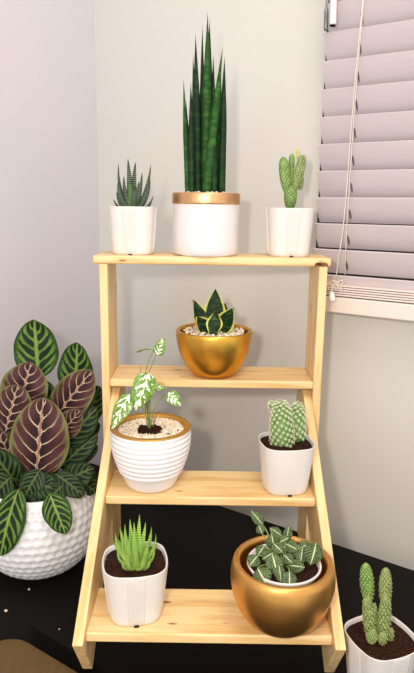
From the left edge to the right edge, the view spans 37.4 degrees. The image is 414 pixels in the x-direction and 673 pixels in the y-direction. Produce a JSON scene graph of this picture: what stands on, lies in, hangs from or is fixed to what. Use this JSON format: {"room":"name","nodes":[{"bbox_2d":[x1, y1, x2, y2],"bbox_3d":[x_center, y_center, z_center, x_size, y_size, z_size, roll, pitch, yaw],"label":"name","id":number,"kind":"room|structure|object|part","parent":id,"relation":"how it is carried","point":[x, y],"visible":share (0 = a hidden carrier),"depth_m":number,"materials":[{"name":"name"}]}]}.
{"room":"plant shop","nodes":[
{"label":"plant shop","id":0,"kind":"room"},
{"bbox_2d":[0,0,102,465],"bbox_3d":[-0.902,-0.146,0.718,0.100,2.800,2.300,9,15,33],"label":"wall","id":1,"kind":"structure","parent":0,"point":[50,228],"depth_m":1.39,"materials":[{"name":"paint"}]},
{"bbox_2d":[94,0,413,569],"bbox_3d":[0.667,-0.182,0.982,2.200,2.800,0.100,9,15,33],"label":"wall","id":2,"kind":"structure","parent":0,"point":[274,53],"depth_m":1.30,"materials":[{"name":"paint"}]},
{"bbox_2d":[316,0,413,280],"bbox_3d":[0.511,-0.456,0.964,0.700,0.860,0.012,9,15,33],"label":"window","id":3,"kind":"structure","parent":2,"relation":"in","point":[318,221],"depth_m":1.17,"materials":[{"name":"white plastic"}]},
{"bbox_2d":[313,0,413,321],"bbox_3d":[0.536,-0.354,0.927,0.790,0.714,0.074,9,15,33],"label":"window blind","id":4,"kind":"object","parent":3,"relation":"attached to","point":[366,153],"visible":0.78,"depth_m":1.10,"materials":[{"name":"paint"}]},
{"bbox_3d":[0.212,-0.603,1.074,0.008,0.123,0.008,1,12,0],"label":"tilt cord","id":5,"kind":"part","parent":4,"relation":"part of","materials":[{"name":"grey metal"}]},
{"bbox_3d":[0.255,-0.367,1.093,0.024,0.550,0.002,9,15,33],"label":"lift cord","id":6,"kind":"part","parent":4,"relation":"part of","materials":[{"name":"white fabric"}]},
{"bbox_3d":[0.262,-0.375,1.088,0.007,0.532,0.001,9,15,33],"label":"lift cord","id":7,"kind":"part","parent":4,"relation":"part of","materials":[{"name":"white fabric"}]},
{"bbox_3d":[0.537,-0.022,1.006,0.780,0.030,0.056,9,15,33],"label":"rail","id":8,"kind":"part","parent":4,"relation":"part of","materials":[{"name":"beige paint"}]},
{"bbox_3d":[-0.010,1.389,0.417,3.190,0.050,3.190,1,12,0],"label":"floor","id":9,"kind":"structure","parent":0,"visible":0},
{"bbox_2d":[0,639,77,672],"bbox_3d":[-0.250,0.912,0.768,0.500,0.728,0.450,9,15,33],"label":"side table","id":10,"kind":"object","parent":9,"relation":"on","point":[16,655],"visible":1,"depth_m":0.94,"materials":[{"name":"brown wood"}]},
{"bbox_2d":[0,463,413,672],"bbox_3d":[0.163,0.840,1.077,1.500,0.750,0.519,9,15,33],"label":"table","id":11,"kind":"object","parent":9,"relation":"on","point":[200,543],"visible":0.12,"depth_m":1.07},
{"bbox_2d":[0,319,102,579],"bbox_3d":[-0.309,0.207,1.110,0.232,0.459,0.236,1,12,0],"label":"potted calathea","id":12,"kind":"object","parent":11,"relation":"on","point":[49,434],"visible":0.98,"depth_m":1.08,"materials":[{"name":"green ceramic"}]},
{"bbox_2d":[0,468,94,579],"bbox_3d":[-0.315,0.350,1.147,0.223,0.165,0.223,1,12,0],"label":"pot","id":13,"kind":"object","parent":12,"relation":"on","point":[40,539],"depth_m":1.05,"materials":[{"name":"white ceramic"}]},
{"bbox_2d":[72,251,345,672],"bbox_3d":[0.004,0.172,1.005,0.416,0.582,0.457,1,12,0],"label":"plant stand","id":14,"kind":"object","parent":11,"relation":"on","point":[187,615],"visible":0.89,"depth_m":1.01,"materials":[{"name":"brown wood"}]},
{"bbox_3d":[-0.172,0.265,1.043,0.015,0.104,0.522,1,46,0],"label":"slanted leg","id":15,"kind":"part","parent":14,"relation":"part of","materials":[{"name":"brown wood"}]},
{"bbox_2d":[108,160,157,254],"bbox_3d":[-0.133,-0.233,1.099,0.088,0.168,0.088,1,12,0],"label":"potted haworthia","id":16,"kind":"object","parent":14,"relation":"on","point":[133,224],"visible":1,"depth_m":1.07,"materials":[{"name":"white ceramic"}]},
{"bbox_2d":[108,206,157,254],"bbox_3d":[-0.133,-0.193,1.108,0.088,0.084,0.088,1,12,0],"label":"pot","id":17,"kind":"object","parent":16,"relation":"on","point":[133,229],"depth_m":1.07,"materials":[{"name":"white ceramic"}]},
{"bbox_2d":[102,514,167,627],"bbox_3d":[-0.103,0.331,0.878,0.095,0.139,0.095,1,12,0],"label":"potted haworthia","id":18,"kind":"object","parent":14,"relation":"on","point":[134,570],"visible":1,"depth_m":0.85,"materials":[{"name":"white ceramic"}]},
{"bbox_2d":[110,337,190,492],"bbox_3d":[-0.093,0.126,1.011,0.136,0.252,0.136,2,12,7],"label":"potted plant","id":19,"kind":"object","parent":14,"relation":"on","point":[150,450],"visible":1,"depth_m":0.98,"materials":[{"name":"white"}]},
{"bbox_3d":[-0.095,0.087,1.009,0.018,0.137,0.014,1,12,0],"label":"stem","id":20,"kind":"part","parent":19,"relation":"part of","materials":[{"name":"green plant"}]},
{"bbox_2d":[110,429,190,492],"bbox_3d":[-0.094,0.199,1.027,0.136,0.102,0.136,1,12,0],"label":"pot","id":21,"kind":"object","parent":19,"relation":"on","point":[148,460],"depth_m":0.98,"materials":[{"name":"white ceramic"}]},
{"bbox_3d":[-0.078,0.124,1.003,0.035,0.067,0.003,4,13,17],"label":"stem","id":22,"kind":"part","parent":19,"relation":"part of","materials":[{"name":"green plant"}]},
{"bbox_2d":[172,12,239,256],"bbox_3d":[0.000,-0.349,1.074,0.122,0.407,0.122,10,15,36],"label":"potted snake plant","id":23,"kind":"object","parent":14,"relation":"on","point":[205,216],"visible":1,"depth_m":1.06,"materials":[{"name":"green plant"}]},
{"bbox_3d":[-0.002,-0.194,1.107,0.119,0.090,0.119,1,12,0],"label":"pot","id":24,"kind":"part","parent":23,"relation":"part of","materials":[{"name":"white ceramic"}]},
{"bbox_2d":[86,588,332,644],"bbox_3d":[0.003,0.407,0.895,0.342,0.015,0.104,1,12,0],"label":"shelf","id":25,"kind":"object","parent":14,"relation":"attached to","point":[187,615],"depth_m":0.86,"materials":[{"name":"brown wood"}]},
{"bbox_2d":[105,470,314,506],"bbox_3d":[0.006,0.257,1.042,0.342,0.015,0.104,1,12,0],"label":"shelf","id":26,"kind":"object","parent":14,"relation":"attached to","point":[226,488],"depth_m":1.00,"materials":[{"name":"brown wood"}]},
{"bbox_2d":[110,365,312,388],"bbox_3d":[0.009,0.076,1.165,0.371,0.015,0.104,1,12,0],"label":"shelf","id":27,"kind":"object","parent":14,"relation":"attached to","point":[120,375],"depth_m":1.13,"materials":[{"name":"brown wood"}]},
{"bbox_2d":[93,251,330,266],"bbox_3d":[0.009,-0.142,1.118,0.416,0.015,0.104,1,12,0],"label":"shelf","id":28,"kind":"object","parent":14,"relation":"attached to","point":[105,258],"depth_m":1.07,"materials":[{"name":"brown wood"}]},
{"bbox_2d":[176,289,252,378],"bbox_3d":[0.013,-0.008,1.140,0.143,0.160,0.143,1,12,0],"label":"potted snake plant","id":29,"kind":"object","parent":14,"relation":"on","point":[213,346],"visible":1,"depth_m":1.11,"materials":[{"name":"gold metal"}]},
{"bbox_2d":[176,323,252,378],"bbox_3d":[0.013,0.028,1.147,0.143,0.086,0.143,1,12,0],"label":"bowl","id":30,"kind":"object","parent":29,"relation":"attached to","point":[212,351],"depth_m":1.10,"materials":[{"name":"gold metal"}]},
{"bbox_2d":[231,535,335,637],"bbox_3d":[0.105,0.358,0.861,0.146,0.098,0.146,1,12,0],"label":"planter","id":31,"kind":"object","parent":14,"relation":"on","point":[275,611],"visible":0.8,"depth_m":0.80,"materials":[{"name":"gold metal"}]},
{"bbox_2d":[247,510,322,586],"bbox_3d":[0.107,0.324,0.851,0.106,0.139,0.103,1,12,0],"label":"potted fittonia","id":32,"kind":"object","parent":31,"relation":"in","point":[280,561],"visible":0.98,"depth_m":0.84,"materials":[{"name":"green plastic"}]},
{"bbox_2d":[247,544,321,586],"bbox_3d":[0.106,0.352,0.858,0.103,0.082,0.103,1,12,0],"label":"pot","id":33,"kind":"object","parent":32,"relation":"attached to","point":[293,572],"depth_m":0.83,"materials":[{"name":"white ceramic"}]},
{"bbox_2d":[258,399,314,496],"bbox_3d":[0.132,0.178,1.016,0.090,0.154,0.090,-1,12,-7],"label":"potted cactus","id":34,"kind":"object","parent":14,"relation":"on","point":[286,451],"visible":1,"depth_m":1.00,"materials":[{"name":"white ceramic"}]},
{"bbox_3d":[0.110,0.117,1.007,0.016,0.019,0.013,1,12,0],"label":"stem","id":35,"kind":"part","parent":34,"relation":"part of","materials":[{"name":"green plant"}]},
{"bbox_3d":[0.124,0.145,1.011,0.041,0.082,0.040,1,12,0],"label":"stem","id":36,"kind":"part","parent":34,"relation":"part of","materials":[{"name":"green plant"}]},
{"bbox_2d":[258,431,314,496],"bbox_3d":[0.131,0.213,1.023,0.091,0.083,0.091,1,12,0],"label":"pot","id":37,"kind":"object","parent":34,"relation":"attached to","point":[286,461],"depth_m":0.99,"materials":[{"name":"white ceramic"}]},
{"bbox_3d":[0.150,0.142,1.023,0.031,0.066,0.031,1,12,0],"label":"stem","id":38,"kind":"part","parent":34,"relation":"part of","materials":[{"name":"green plant"}]},
{"bbox_2d":[264,148,314,256],"bbox_3d":[0.148,-0.241,1.099,0.088,0.190,0.088,1,12,0],"label":"potted cactus","id":39,"kind":"object","parent":14,"relation":"on","point":[288,230],"visible":1,"depth_m":1.08,"materials":[{"name":"white ceramic"}]},
{"bbox_2d":[264,208,314,256],"bbox_3d":[0.148,-0.190,1.110,0.088,0.086,0.088,1,12,0],"label":"pot","id":40,"kind":"object","parent":39,"relation":"attached to","point":[288,231],"depth_m":1.08,"materials":[{"name":"white ceramic"}]},
{"bbox_3d":[0.183,0.270,1.042,0.015,0.104,0.522,1,46,0],"label":"slanted leg","id":41,"kind":"part","parent":14,"relation":"part of","materials":[{"name":"brown wood"}]},
{"bbox_2d":[344,563,413,672],"bbox_3d":[0.245,0.406,0.855,0.094,0.193,0.094,-3,13,-17],"label":"potted cactus","id":42,"kind":"object","parent":11,"relation":"on","point":[375,641],"visible":1,"depth_m":0.84,"materials":[{"name":"white plastic"}]},
{"bbox_2d":[344,615,413,672],"bbox_3d":[0.244,0.460,0.867,0.094,0.083,0.094,-4,13,-20],"label":"pot","id":43,"kind":"object","parent":42,"relation":"attached to","point":[393,652],"depth_m":0.84,"materials":[{"name":"white ceramic"}]}
]}

